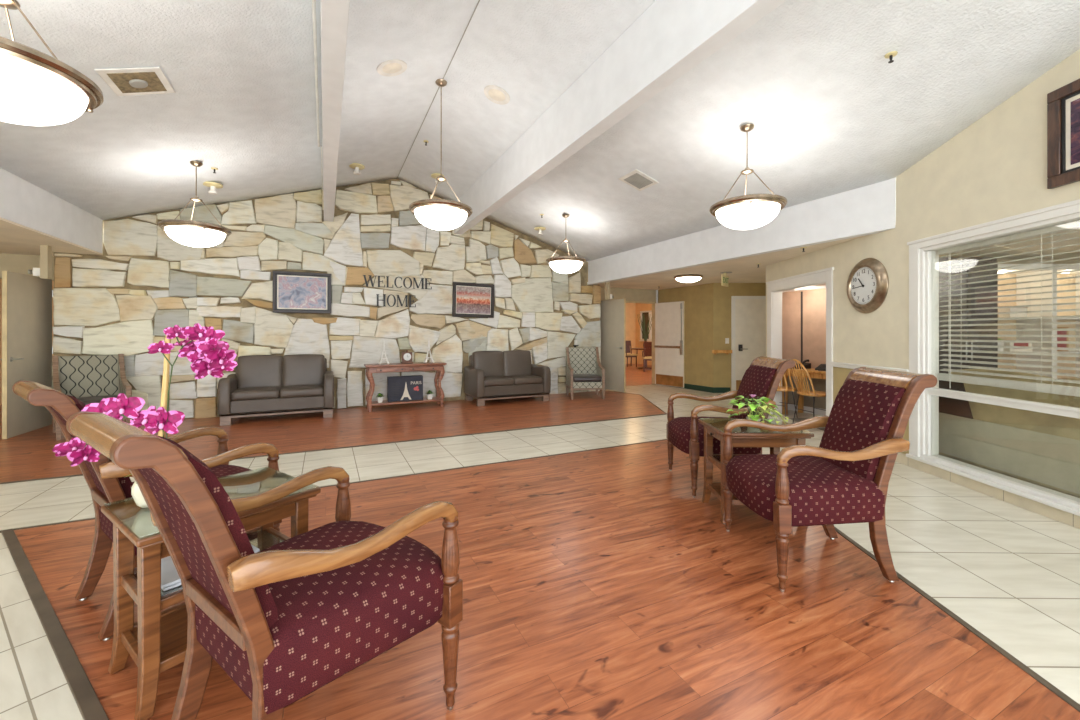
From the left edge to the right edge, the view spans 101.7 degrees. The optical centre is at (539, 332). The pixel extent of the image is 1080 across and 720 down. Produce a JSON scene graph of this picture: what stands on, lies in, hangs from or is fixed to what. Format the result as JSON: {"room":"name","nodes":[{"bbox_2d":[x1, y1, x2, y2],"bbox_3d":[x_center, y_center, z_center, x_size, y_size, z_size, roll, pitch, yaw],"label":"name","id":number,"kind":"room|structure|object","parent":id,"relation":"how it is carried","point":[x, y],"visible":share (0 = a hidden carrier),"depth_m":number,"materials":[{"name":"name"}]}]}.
{"room":"care facility","nodes":[
{"label":"care facility","id":0,"kind":"room"},
{"bbox_2d":[0,279,53,404],"bbox_3d":[-8.188,0.000,7.322,4.300,2.600,2.660,0,0,-26],"label":"wall","id":1,"kind":"structure","parent":0,"point":[0,279],"depth_m":7.94,"materials":[{"name":"paint"}]},
{"bbox_2d":[0,217,102,255],"bbox_3d":[-5.487,-1.125,0.951,3.370,0.050,10.920,0,0,-26],"label":"ceiling","id":2,"kind":"structure","parent":0,"point":[15,238],"depth_m":5.35,"materials":[{"name":"beige paint"}]},
{"bbox_2d":[28,245,51,278],"bbox_3d":[-6.267,-0.890,5.510,0.185,0.420,0.100,0,0,-26],"label":"holder","id":3,"kind":"object","parent":2,"relation":"attached to","point":[45,270],"visible":1,"depth_m":5.49,"materials":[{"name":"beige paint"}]},
{"bbox_2d":[52,178,600,421],"bbox_3d":[-2.723,-0.753,8.109,8.891,4.133,0.476,0,0,-26],"label":"wall","id":4,"kind":"structure","parent":0,"point":[145,282],"depth_m":7.46,"materials":[{"name":"stone"}]},
{"bbox_2d":[0,253,53,280],"bbox_3d":[-8.105,0.095,5.749,2.870,2.410,0.240,0,0,-26],"label":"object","id":5,"kind":"structure","parent":4,"relation":"in","point":[17,263],"depth_m":6.16,"materials":[{"name":"beige paint"}]},
{"bbox_2d":[0,271,52,438],"bbox_3d":[-6.675,0.266,5.753,0.158,2.033,0.961,0,0,-25],"label":"door","id":6,"kind":"structure","parent":5,"relation":"attached to","point":[27,349],"depth_m":5.63,"materials":[{"name":"grey laminate"}]},
{"bbox_2d":[0,168,101,252],"bbox_3d":[-3.919,-1.367,1.465,0.120,0.495,10.470,0,0,-26],"label":"beam","id":7,"kind":"structure","parent":4,"relation":"attached to","point":[22,202],"depth_m":4.95,"materials":[{"name":"white paint"}]},
{"bbox_2d":[273,271,330,312],"bbox_3d":[-3.908,-0.665,7.248,0.850,0.670,0.035,0,0,-26],"label":"framed picture","id":8,"kind":"object","parent":4,"relation":"attached to","point":[293,292],"visible":1,"depth_m":7.24},
{"bbox_2d":[279,276,325,308],"bbox_3d":[-3.910,-0.665,7.252,0.690,0.510,0.002,0,0,-26],"label":"print","id":9,"kind":"object","parent":8,"relation":"attached to","point":[295,292],"depth_m":7.25},
{"bbox_2d":[452,282,493,317],"bbox_3d":[-1.283,-0.635,8.528,0.830,0.660,0.035,1,0,-26],"label":"framed picture","id":10,"kind":"object","parent":4,"relation":"attached to","point":[469,299],"visible":1,"depth_m":8.52},
{"bbox_2d":[456,286,490,313],"bbox_3d":[-1.285,-0.635,8.532,0.680,0.510,0.002,1,0,-26],"label":"print","id":11,"kind":"object","parent":10,"relation":"attached to","point":[469,299],"depth_m":8.53},
{"bbox_2d":[600,299,625,391],"bbox_3d":[1.598,0.268,9.914,0.158,2.028,0.904,0,0,-32],"label":"door","id":12,"kind":"structure","parent":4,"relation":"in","point":[613,312],"depth_m":9.78,"materials":[{"name":"grey laminate"}]},
{"bbox_2d":[601,300,655,383],"bbox_3d":[2.090,0.260,10.782,1.850,2.080,0.150,0,0,-26],"label":"door frame","id":13,"kind":"structure","parent":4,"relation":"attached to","point":[652,303],"depth_m":11.18,"materials":[{"name":"wood"}]},
{"bbox_2d":[0,390,665,482],"bbox_3d":[-2.821,1.297,6.502,11.230,0.006,3.280,0,0,-26],"label":"floor","id":14,"kind":"structure","parent":0,"point":[30,455],"depth_m":6.09,"materials":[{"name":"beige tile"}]},
{"bbox_2d":[51,354,131,440],"bbox_3d":[-5.880,0.794,5.773,0.760,1.000,0.688,0,0,40],"label":"patterned armchair","id":15,"kind":"object","parent":14,"relation":"on","point":[90,379],"visible":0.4,"depth_m":5.87,"materials":[{"name":"beige fabric"}]},
{"bbox_2d":[77,395,117,404],"bbox_3d":[-5.846,0.909,5.745,0.644,0.129,0.589,0,0,40],"label":"seat cushion","id":16,"kind":"object","parent":15,"relation":"on","point":[86,399],"depth_m":5.74,"materials":[{"name":"grey fabric"}]},
{"bbox_2d":[218,354,333,425],"bbox_3d":[-3.985,0.818,6.779,1.460,0.951,0.840,0,0,-26],"label":"loveseat","id":17,"kind":"object","parent":14,"relation":"on","point":[261,385],"visible":0.99,"depth_m":6.68,"materials":[{"name":"grey leather"}]},
{"bbox_2d":[231,386,281,400],"bbox_3d":[-4.220,0.899,6.581,0.612,0.145,0.590,0,0,-26],"label":"seat cushion","id":18,"kind":"object","parent":17,"relation":"on","point":[238,393],"depth_m":6.38,"materials":[{"name":"grey leather"}]},
{"bbox_2d":[236,355,282,388],"bbox_3d":[-4.356,0.624,6.860,0.628,0.563,0.226,0,0,-26],"label":"cushion","id":19,"kind":"object","parent":17,"relation":"on","point":[252,371],"depth_m":6.79,"materials":[{"name":"grey leather"}]},
{"bbox_2d":[279,385,323,397],"bbox_3d":[-3.684,0.899,6.842,0.612,0.145,0.590,0,0,-26],"label":"seat cushion","id":20,"kind":"object","parent":17,"relation":"on","point":[285,391],"depth_m":6.62,"materials":[{"name":"grey leather"}]},
{"bbox_2d":[282,354,325,386],"bbox_3d":[-3.820,0.624,7.121,0.628,0.563,0.226,0,0,-26],"label":"cushion","id":21,"kind":"object","parent":17,"relation":"on","point":[297,369],"depth_m":7.05,"materials":[{"name":"grey leather"}]},
{"bbox_2d":[0,392,666,483],"bbox_3d":[-0.763,1.294,5.934,8.692,0.009,2.218,0,0,-43],"label":"trim","id":22,"kind":"structure","parent":14,"relation":"on","point":[620,392],"depth_m":5.21,"materials":[{"name":"brown wood"}]},
{"bbox_2d":[364,362,446,411],"bbox_3d":[-2.325,0.912,7.630,1.330,0.766,0.406,0,0,-26],"label":"console table","id":23,"kind":"object","parent":14,"relation":"on","point":[438,367],"visible":1,"depth_m":7.49,"materials":[{"name":"brown wood"}]},
{"bbox_2d":[387,375,422,401],"bbox_3d":[-2.333,0.957,7.622,0.580,0.420,0.133,0,0,-26],"label":"sign","id":24,"kind":"object","parent":23,"relation":"on","point":[399,388],"visible":1,"depth_m":7.56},
{"bbox_2d":[401,384,410,399],"bbox_3d":[-2.304,0.990,7.564,0.187,0.315,0.002,0,0,-26],"label":"print","id":25,"kind":"object","parent":24,"relation":"attached to","point":[405,388],"depth_m":7.56},
{"bbox_2d":[370,397,441,405],"bbox_3d":[-2.326,1.184,7.633,1.180,0.030,0.340,0,0,-26],"label":"shelf","id":26,"kind":"object","parent":23,"relation":"attached to","point":[434,399],"depth_m":7.51,"materials":[{"name":"brown wood"}]},
{"bbox_2d":[464,350,550,405],"bbox_3d":[-0.628,0.818,8.416,1.460,0.951,0.840,0,0,-26],"label":"loveseat","id":27,"kind":"object","parent":14,"relation":"on","point":[489,375],"visible":1,"depth_m":8.33,"materials":[{"name":"grey leather"}]},
{"bbox_2d":[472,351,503,376],"bbox_3d":[-0.999,0.624,8.497,0.628,0.563,0.226,0,0,-26],"label":"cushion","id":28,"kind":"object","parent":27,"relation":"on","point":[491,362],"depth_m":8.42,"materials":[{"name":"grey leather"}]},
{"bbox_2d":[485,376,513,386],"bbox_3d":[-0.863,0.899,8.218,0.612,0.145,0.590,0,0,-26],"label":"seat cushion","id":29,"kind":"object","parent":27,"relation":"on","point":[490,381],"depth_m":8.01,"materials":[{"name":"grey leather"}]},
{"bbox_2d":[503,350,531,375],"bbox_3d":[-0.463,0.624,8.758,0.628,0.563,0.226,0,0,-26],"label":"cushion","id":30,"kind":"object","parent":27,"relation":"on","point":[515,362],"depth_m":8.67,"materials":[{"name":"grey leather"}]},
{"bbox_2d":[505,375,542,384],"bbox_3d":[-0.327,0.899,8.480,0.612,0.145,0.590,0,0,-26],"label":"seat cushion","id":31,"kind":"object","parent":27,"relation":"on","point":[516,379],"depth_m":8.25,"materials":[{"name":"grey leather"}]},
{"bbox_2d":[566,347,604,398],"bbox_3d":[0.908,0.794,8.957,0.688,1.000,0.760,0,0,-4],"label":"patterned armchair","id":32,"kind":"object","parent":14,"relation":"on","point":[584,369],"visible":1,"depth_m":9.13,"materials":[{"name":"beige fabric"}]},
{"bbox_2d":[573,374,601,381],"bbox_3d":[0.911,0.909,8.912,0.589,0.129,0.644,0,0,-4],"label":"seat cushion","id":33,"kind":"object","parent":32,"relation":"on","point":[576,377],"depth_m":8.61,"materials":[{"name":"fabric"}]},
{"bbox_2d":[0,0,1079,261],"bbox_3d":[-0.268,-2.215,3.263,8.135,1.290,10.500,0,0,-26],"label":"ceiling","id":34,"kind":"structure","parent":0,"point":[829,113],"depth_m":4.11,"materials":[{"name":"paint"}]},
{"bbox_2d":[0,0,103,125],"bbox_3d":[-2.551,-1.533,2.082,0.690,1.020,0.690,0,0,-8],"label":"pendant lamp","id":35,"kind":"object","parent":34,"relation":"hanging from","point":[37,88],"visible":1,"depth_m":2.06,"materials":[{"name":"white glass"}]},
{"bbox_2d":[95,67,174,95],"bbox_3d":[-3.242,-2.025,3.548,0.384,0.126,0.400,0,0,-26],"label":"ceiling vent","id":36,"kind":"object","parent":34,"relation":"in","point":[142,80],"visible":1,"depth_m":3.51,"materials":[{"name":"white plastic"}]},
{"bbox_2d":[107,72,166,92],"bbox_3d":[-3.240,-2.019,3.549,0.300,0.006,0.300,-19,8,-25],"label":"grille","id":37,"kind":"object","parent":36,"relation":"attached to","point":[123,82],"depth_m":3.53,"materials":[{"name":"beige metal"}]},
{"bbox_2d":[158,161,231,247],"bbox_3d":[-4.085,-1.533,5.228,0.690,1.020,0.690,0,0,-26],"label":"pendant lamp","id":38,"kind":"object","parent":34,"relation":"hanging from","point":[190,233],"visible":1,"depth_m":5.07,"materials":[{"name":"white glass"}]},
{"bbox_2d":[203,181,222,194],"bbox_3d":[-4.437,-1.953,5.969,0.220,0.130,0.220,0,0,-26],"label":"ceiling detector","id":39,"kind":"object","parent":34,"relation":"attached to","point":[212,185],"visible":1,"depth_m":5.94,"materials":[{"name":"beige plastic"}]},
{"bbox_2d":[321,0,349,221],"bbox_3d":[-1.284,-2.186,2.748,0.150,0.592,10.465,0,0,-26],"label":"beam","id":40,"kind":"structure","parent":34,"relation":"attached to","point":[334,13],"depth_m":3.35,"materials":[{"name":"white paint"}]},
{"bbox_2d":[312,0,322,189],"bbox_3d":[-1.372,-2.390,2.669,0.050,0.026,10.400,0,0,-26],"label":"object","id":41,"kind":"structure","parent":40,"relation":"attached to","point":[313,1],"depth_m":3.98,"materials":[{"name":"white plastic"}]},
{"bbox_2d":[377,59,406,75],"bbox_3d":[-1.466,-2.623,4.359,0.287,0.095,0.299,0,0,-30],"label":"ceiling speaker","id":42,"kind":"object","parent":34,"relation":"attached to","point":[393,67],"visible":1,"depth_m":4.34,"materials":[{"name":"white plastic"}]},
{"bbox_2d":[382,63,401,73],"bbox_3d":[-1.464,-2.619,4.359,0.194,0.005,0.194,-19,8,-25],"label":"grille","id":43,"kind":"object","parent":42,"relation":"attached to","point":[387,68],"depth_m":4.35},
{"bbox_2d":[397,0,479,177],"bbox_3d":[-0.285,-2.796,3.238,0.008,0.008,10.470,0,0,-26],"label":"trim","id":44,"kind":"structure","parent":34,"relation":"attached to","point":[479,0],"depth_m":4.67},
{"bbox_2d":[409,79,472,230],"bbox_3d":[-1.097,-1.976,4.883,0.690,1.657,0.690,0,0,-26],"label":"pendant lamp","id":45,"kind":"object","parent":34,"relation":"hanging from","point":[436,214],"visible":1,"depth_m":4.70,"materials":[{"name":"white glass"}]},
{"bbox_2d":[484,85,509,104],"bbox_3d":[-0.476,-2.631,4.868,0.287,0.095,0.299,0,0,-22],"label":"ceiling speaker","id":46,"kind":"object","parent":34,"relation":"attached to","point":[496,94],"visible":1,"depth_m":4.85,"materials":[{"name":"white plastic"}]},
{"bbox_2d":[488,89,504,100],"bbox_3d":[-0.478,-2.628,4.867,0.194,0.005,0.194,19,-8,-25],"label":"grille","id":47,"kind":"object","parent":46,"relation":"attached to","point":[493,94],"depth_m":4.86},
{"bbox_2d":[546,214,585,273],"bbox_3d":[0.443,-1.528,7.532,0.690,1.020,0.690,0,0,16],"label":"pendant lamp","id":48,"kind":"object","parent":34,"relation":"hanging from","point":[560,264],"visible":1,"depth_m":7.33,"materials":[{"name":"white glass"}]},
{"bbox_2d":[454,0,786,234],"bbox_3d":[0.724,-2.185,3.727,0.150,0.589,10.465,0,0,-26],"label":"beam","id":49,"kind":"structure","parent":34,"relation":"attached to","point":[670,38],"depth_m":3.70,"materials":[{"name":"white paint"}]},
{"bbox_2d":[619,169,658,190],"bbox_3d":[1.299,-2.015,5.818,0.365,0.120,0.380,0,0,-26],"label":"ceiling vent","id":50,"kind":"object","parent":34,"relation":"in","point":[636,179],"visible":1,"depth_m":5.79,"materials":[{"name":"white plastic"}]},
{"bbox_2d":[624,173,652,188],"bbox_3d":[1.297,-2.006,5.817,0.280,0.010,0.280,19,-8,-25],"label":"grille","id":51,"kind":"object","parent":50,"relation":"attached to","point":[636,180],"depth_m":5.81,"materials":[{"name":"white metal"}]},
{"bbox_2d":[710,124,786,229],"bbox_3d":[2.033,-1.533,4.318,0.690,1.020,0.690,0,0,16],"label":"pendant lamp","id":52,"kind":"object","parent":34,"relation":"hanging from","point":[751,211],"visible":1,"depth_m":4.14,"materials":[{"name":"white glass"}]},
{"bbox_2d":[0,384,1079,719],"bbox_3d":[0.060,1.300,3.641,15.700,0.001,11.067,0,0,-26],"label":"floor","id":53,"kind":"structure","parent":0,"point":[1011,572],"depth_m":2.81,"materials":[{"name":"beige tile"}]},
{"bbox_2d":[0,439,666,532],"bbox_3d":[-0.701,1.294,4.248,6.345,0.009,0.028,0,0,-26],"label":"trim","id":54,"kind":"structure","parent":53,"relation":"on","point":[662,439],"depth_m":4.07,"materials":[{"name":"brown wood"}]},
{"bbox_2d":[770,357,797,418],"bbox_3d":[3.640,0.832,6.738,0.552,0.938,0.424,0,0,-36],"label":"chair","id":55,"kind":"object","parent":53,"relation":"on","point":[786,388],"visible":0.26,"depth_m":6.58,"materials":[{"name":"brown wood"}]},
{"bbox_2d":[782,368,825,414],"bbox_3d":[4.284,0.932,6.707,0.500,0.735,1.000,0,0,-26],"label":"table","id":56,"kind":"object","parent":53,"relation":"on","point":[813,373],"visible":0.24,"depth_m":7.00,"materials":[{"name":"brown wood"}]},
{"bbox_2d":[788,359,825,422],"bbox_3d":[3.815,0.832,6.208,0.552,0.938,0.424,0,0,-12],"label":"chair","id":57,"kind":"object","parent":53,"relation":"on","point":[807,392],"visible":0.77,"depth_m":6.14,"materials":[{"name":"brown wood"}]},
{"bbox_2d":[834,526,1079,711],"bbox_3d":[1.971,1.294,3.287,0.032,0.010,4.694,0,0,4],"label":"trim","id":58,"kind":"structure","parent":53,"relation":"on","point":[1059,693],"depth_m":1.86,"materials":[{"name":"brown wood"}]},
{"bbox_2d":[14,418,1079,719],"bbox_3d":[4.596,1.302,0.575,12.567,0.016,11.734,0,0,-26],"label":"floor","id":59,"kind":"structure","parent":0,"point":[597,585],"depth_m":1.97,"materials":[{"name":"brown wood"}]},
{"bbox_2d":[1,528,108,719],"bbox_3d":[-1.589,1.293,1.545,4.649,0.012,0.048,0,0,35],"label":"trim","id":60,"kind":"structure","parent":59,"relation":"on","point":[86,699],"depth_m":1.85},
{"bbox_2d":[12,380,281,640],"bbox_3d":[-1.888,0.754,2.188,0.728,1.080,0.909,0,0,35],"label":"armchair","id":61,"kind":"object","parent":59,"relation":"on","point":[106,482],"visible":0.44,"depth_m":2.08,"materials":[{"name":"brown wood"}]},
{"bbox_2d":[49,395,132,499],"bbox_3d":[-2.022,0.563,2.001,0.424,0.564,0.259,0,0,35],"label":"cushion","id":62,"kind":"object","parent":61,"relation":"on","point":[98,493],"depth_m":2.05,"materials":[{"name":"red fabric"}]},
{"bbox_2d":[101,468,320,719],"bbox_3d":[-1.320,0.977,1.798,0.500,0.634,0.600,0,0,36],"label":"side table","id":63,"kind":"object","parent":59,"relation":"on","point":[156,643],"visible":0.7,"depth_m":1.66,"materials":[{"name":"brown wood"}]},
{"bbox_2d":[52,323,237,507],"bbox_3d":[-1.529,0.310,1.698,0.676,0.699,0.173,0,0,4],"label":"potted orchid","id":64,"kind":"object","parent":63,"relation":"on","point":[207,355],"visible":0.86,"depth_m":1.71,"materials":[{"name":"pink plant"}]},
{"bbox_2d":[121,603,187,672],"bbox_3d":[-1.320,1.153,1.798,0.354,0.036,0.524,0,0,35],"label":"shelf","id":65,"kind":"object","parent":63,"relation":"attached to","point":[174,621],"depth_m":1.64,"materials":[{"name":"brown wood"}]},
{"bbox_2d":[161,582,181,590],"bbox_3d":[-1.343,0.915,1.766,0.240,0.011,0.320,0,0,35],"label":"magazine","id":66,"kind":"object","parent":63,"relation":"on","point":[178,583],"visible":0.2,"depth_m":1.58,"materials":[{"name":"white paper"}]},
{"bbox_2d":[161,545,259,587],"bbox_3d":[-1.352,0.902,1.760,0.240,0.011,0.320,0,0,33],"label":"magazine","id":67,"kind":"object","parent":66,"relation":"on","point":[169,574],"visible":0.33,"depth_m":1.65,"materials":[{"name":"white paper"}]},
{"bbox_2d":[122,527,289,609],"bbox_3d":[-1.320,0.938,1.798,0.354,0.036,0.524,0,0,35],"label":"shelf","id":68,"kind":"object","parent":63,"relation":"attached to","point":[262,538],"depth_m":1.64,"materials":[{"name":"brown wood"}]},
{"bbox_2d":[66,411,462,719],"bbox_3d":[-0.800,0.754,1.402,0.728,1.080,0.909,0,0,35],"label":"armchair","id":69,"kind":"object","parent":59,"relation":"on","point":[285,620],"visible":1,"depth_m":1.25,"materials":[{"name":"red fabric"}]},
{"bbox_2d":[138,436,277,627],"bbox_3d":[-0.934,0.563,1.215,0.424,0.564,0.259,0,0,35],"label":"cushion","id":70,"kind":"object","parent":69,"relation":"on","point":[204,590],"depth_m":1.20,"materials":[{"name":"red fabric"}]},
{"bbox_2d":[666,356,794,497],"bbox_3d":[1.600,0.754,3.792,0.909,1.080,0.728,0,0,1],"label":"armchair","id":71,"kind":"object","parent":59,"relation":"on","point":[762,378],"visible":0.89,"depth_m":3.61,"materials":[{"name":"red fabric"}]},
{"bbox_2d":[730,365,775,418],"bbox_3d":[1.830,0.563,3.788,0.259,0.564,0.424,0,0,1],"label":"cushion","id":72,"kind":"object","parent":71,"relation":"on","point":[757,380],"depth_m":3.72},
{"bbox_2d":[698,419,813,523],"bbox_3d":[1.523,0.977,3.168,0.600,0.634,0.500,0,0,1],"label":"side table","id":73,"kind":"object","parent":59,"relation":"on","point":[741,436],"visible":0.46,"depth_m":3.02,"materials":[{"name":"brown wood"}]},
{"bbox_2d":[708,482,743,504],"bbox_3d":[1.523,1.153,3.168,0.524,0.036,0.354,0,0,1],"label":"shelf","id":74,"kind":"object","parent":73,"relation":"attached to","point":[714,487],"depth_m":3.17,"materials":[{"name":"brown wood"}]},
{"bbox_2d":[708,454,744,469],"bbox_3d":[1.523,0.938,3.168,0.524,0.036,0.354,0,0,1],"label":"shelf","id":75,"kind":"object","parent":73,"relation":"attached to","point":[715,459],"depth_m":3.25,"materials":[{"name":"brown wood"}]},
{"bbox_2d":[727,394,788,423],"bbox_3d":[1.540,0.550,3.116,0.427,0.218,0.385,0,0,-26],"label":"potted plant","id":76,"kind":"object","parent":73,"relation":"on","point":[763,405],"visible":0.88,"depth_m":3.12,"materials":[{"name":"green plant"}]},
{"bbox_2d":[721,367,936,591],"bbox_3d":[1.600,0.754,2.533,0.909,1.080,0.728,0,0,1],"label":"armchair","id":77,"kind":"object","parent":59,"relation":"on","point":[845,479],"visible":1,"depth_m":2.32,"materials":[{"name":"red fabric"}]},
{"bbox_2d":[819,380,905,481],"bbox_3d":[1.830,0.563,2.529,0.259,0.564,0.424,0,0,1],"label":"cushion","id":78,"kind":"object","parent":77,"relation":"on","point":[863,413],"depth_m":2.45,"materials":[{"name":"red fabric"}]},
{"bbox_2d":[939,257,997,373],"bbox_3d":[4.770,0.225,5.082,0.700,2.150,0.396,0,0,0],"label":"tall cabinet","id":79,"kind":"object","parent":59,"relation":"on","point":[942,259],"visible":0.32,"depth_m":4.91,"materials":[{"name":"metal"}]},
{"bbox_2d":[998,264,1079,378],"bbox_3d":[6.900,0.180,6.155,2.200,2.240,0.630,0,0,0],"label":"wall","id":80,"kind":"structure","parent":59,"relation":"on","point":[1033,266],"depth_m":6.30,"materials":[{"name":"beige paint"}]},
{"bbox_2d":[998,306,1027,317],"bbox_3d":[6.660,-0.295,6.200,0.250,0.165,0.170,0,0,0],"label":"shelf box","id":81,"kind":"object","parent":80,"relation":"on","point":[1019,308],"visible":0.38,"depth_m":6.12,"materials":[{"name":"beige"}]},
{"bbox_2d":[1003,342,1031,350],"bbox_3d":[6.680,0.182,6.159,0.300,0.150,0.102,0,0,0],"label":"book","id":82,"kind":"object","parent":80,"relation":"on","point":[1005,344],"visible":0.49,"depth_m":6.11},
{"bbox_2d":[1057,327,1068,350],"bbox_3d":[7.300,0.087,6.199,0.220,0.340,0.022,0,0,15],"label":"photo frame","id":83,"kind":"object","parent":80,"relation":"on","point":[1058,332],"visible":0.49,"depth_m":6.17,"materials":[{"name":"red"}]},
{"bbox_2d":[1057,331,1066,347],"bbox_3d":[7.297,0.087,6.189,0.170,0.290,0.002,0,0,15],"label":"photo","id":84,"kind":"object","parent":83,"relation":"attached to","point":[1058,332],"depth_m":6.18},
{"bbox_2d":[601,287,655,301],"bbox_3d":[2.097,0.107,10.791,2.150,2.385,0.120,0,0,-26],"label":"wall","id":85,"kind":"structure","parent":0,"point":[642,295],"depth_m":10.81,"materials":[{"name":"beige paint"}]},
{"bbox_2d":[626,303,635,363],"bbox_3d":[2.190,-0.050,14.330,7.300,2.700,6.160,0,0,-26],"label":"wall","id":86,"kind":"structure","parent":0,"point":[630,307],"depth_m":18.45,"materials":[{"name":"orange paint"}]},
{"bbox_2d":[626,364,651,385],"bbox_3d":[2.159,1.309,14.393,7.300,0.022,6.420,0,0,-26],"label":"floor","id":87,"kind":"structure","parent":0,"point":[634,376],"depth_m":13.44,"materials":[{"name":"brown wood"}]},
{"bbox_2d":[642,342,651,371],"bbox_3d":[3.717,0.799,14.907,0.502,1.002,0.560,0,0,12],"label":"dining chair","id":88,"kind":"object","parent":87,"relation":"on","point":[647,348],"visible":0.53,"depth_m":14.72,"materials":[{"name":"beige fabric"}]},
{"bbox_2d":[636,303,651,364],"bbox_3d":[5.402,-0.050,15.841,0.100,2.700,6.060,0,0,-26],"label":"wall","id":89,"kind":"structure","parent":0,"point":[639,306],"depth_m":18.31,"materials":[{"name":"orange paint"}]},
{"bbox_2d":[639,311,649,340],"bbox_3d":[4.296,-0.280,17.950,0.160,1.240,0.600,0,0,-26],"label":"window","id":90,"kind":"structure","parent":89,"relation":"in","point":[646,314],"depth_m":18.00,"materials":[{"name":"beige"}]},
{"bbox_2d":[658,283,713,386],"bbox_3d":[3.428,0.107,10.378,0.120,2.385,1.790,0,0,-26],"label":"wall","id":91,"kind":"structure","parent":0,"point":[699,299],"depth_m":9.96,"materials":[{"name":"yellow paint"}]},
{"bbox_2d":[654,301,684,387],"bbox_3d":[3.131,0.268,10.672,0.076,2.028,0.884,0,0,-33],"label":"door","id":92,"kind":"structure","parent":91,"relation":"in","point":[669,346],"depth_m":10.63,"materials":[{"name":"beige laminate"}]},
{"bbox_2d":[665,383,712,392],"bbox_3d":[3.372,1.240,10.339,0.014,0.120,1.770,0,0,-26],"label":"baseboard","id":93,"kind":"structure","parent":91,"relation":"attached to","point":[686,386],"depth_m":9.91,"materials":[{"name":"green rubber"}]},
{"bbox_2d":[782,285,825,415],"bbox_3d":[3.900,0.280,6.639,1.389,2.040,2.084,0,0,-26],"label":"wall","id":94,"kind":"structure","parent":0,"point":[803,310],"depth_m":7.20,"materials":[{"name":"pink paint"}]},
{"bbox_2d":[596,228,1079,289],"bbox_3d":[5.309,-1.110,5.215,8.284,0.050,12.720,0,0,-26],"label":"ceiling","id":95,"kind":"structure","parent":0,"point":[744,270],"depth_m":6.68,"materials":[{"name":"beige paint"}]},
{"bbox_2d":[674,274,702,282],"bbox_3d":[2.820,-1.022,8.362,0.530,0.125,0.530,0,0,-26],"label":"dome lamp","id":96,"kind":"object","parent":95,"relation":"attached to","point":[689,278],"visible":1,"depth_m":8.20,"materials":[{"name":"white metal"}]},
{"bbox_2d":[714,253,1079,390],"bbox_3d":[6.170,0.107,2.835,4.860,2.385,13.670,0,0,0],"label":"wall","id":97,"kind":"structure","parent":0,"point":[722,295],"depth_m":9.55,"materials":[{"name":"beige paint"}]},
{"bbox_2d":[731,296,765,390],"bbox_3d":[4.670,0.250,9.495,1.040,2.100,0.111,0,0,0],"label":"door","id":98,"kind":"structure","parent":97,"relation":"in","point":[748,313],"depth_m":9.51,"materials":[{"name":"beige laminate"}]},
{"bbox_2d":[766,49,1079,453],"bbox_3d":[3.672,-0.665,3.204,0.150,3.930,7.850,0,0,1],"label":"wall","id":99,"kind":"structure","parent":0,"point":[995,168],"depth_m":3.97,"materials":[{"name":"beige paint"}]},
{"bbox_2d":[587,178,895,284],"bbox_3d":[2.293,-1.330,7.327,0.115,0.520,6.280,0,0,-26],"label":"beam","id":100,"kind":"structure","parent":99,"relation":"attached to","point":[870,209],"depth_m":5.67,"materials":[{"name":"white paint"}]},
{"bbox_2d":[766,267,833,415],"bbox_3d":[3.705,0.242,6.249,0.180,2.115,1.640,0,0,1],"label":"trim","id":101,"kind":"structure","parent":99,"relation":"attached to","point":[774,299],"depth_m":6.28,"materials":[{"name":"white wood"}]},
{"bbox_2d":[847,258,888,312],"bbox_3d":[3.589,-0.522,4.865,0.068,0.610,0.610,0,0,1],"label":"wall clock","id":102,"kind":"object","parent":99,"relation":"attached to","point":[868,281],"visible":1,"depth_m":4.80,"materials":[{"name":"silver metal"}]},
{"bbox_2d":[831,362,908,371],"bbox_3d":[3.607,0.385,4.870,0.034,0.060,1.160,0,0,1],"label":"trim","id":103,"kind":"structure","parent":99,"relation":"attached to","point":[834,364],"depth_m":4.95,"materials":[{"name":"white wood"}]},
{"bbox_2d":[896,453,1079,528],"bbox_3d":[3.576,1.250,2.365,0.018,0.100,6.170,0,0,1],"label":"baseboard","id":104,"kind":"structure","parent":99,"relation":"attached to","point":[1062,516],"depth_m":3.45,"materials":[{"name":"beige tile"}]},
{"bbox_2d":[906,199,1079,515],"bbox_3d":[3.637,0.160,2.549,0.200,2.090,3.500,0,0,1],"label":"window","id":105,"kind":"structure","parent":99,"relation":"in","point":[923,253],"depth_m":3.98,"materials":[{"name":"white wood"}]},
{"bbox_2d":[938,221,1079,396],"bbox_3d":[3.714,-0.134,2.553,0.066,1.268,3.110,0,0,1],"label":"window blind","id":106,"kind":"object","parent":105,"relation":"attached to","point":[1012,384],"visible":1,"depth_m":3.46,"materials":[{"name":"white plastic"}]},
{"bbox_2d":[1047,78,1079,188],"bbox_3d":[3.571,-1.345,2.690,0.035,0.670,0.800,0,0,1],"label":"framed picture","id":107,"kind":"object","parent":99,"relation":"attached to","point":[1063,107],"visible":1,"depth_m":3.00,"materials":[{"name":"brown wood"}]},
{"bbox_2d":[1071,98,1079,164],"bbox_3d":[3.575,-1.345,2.690,0.002,0.424,0.554,0,0,1],"label":"print","id":108,"kind":"object","parent":107,"relation":"attached to","point":[1075,102],"depth_m":2.94},
{"bbox_2d":[939,369,1079,497],"bbox_3d":[4.396,0.790,2.786,0.790,0.900,3.842,0,0,1],"label":"wall","id":109,"kind":"structure","parent":0,"point":[1037,448],"depth_m":3.73,"materials":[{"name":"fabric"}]},
{"bbox_2d":[949,369,1051,383],"bbox_3d":[4.211,0.540,4.041,0.260,0.400,0.945,0,0,1],"label":"rail","id":110,"kind":"object","parent":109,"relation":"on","point":[978,370],"depth_m":3.93,"materials":[{"name":"fabric"}]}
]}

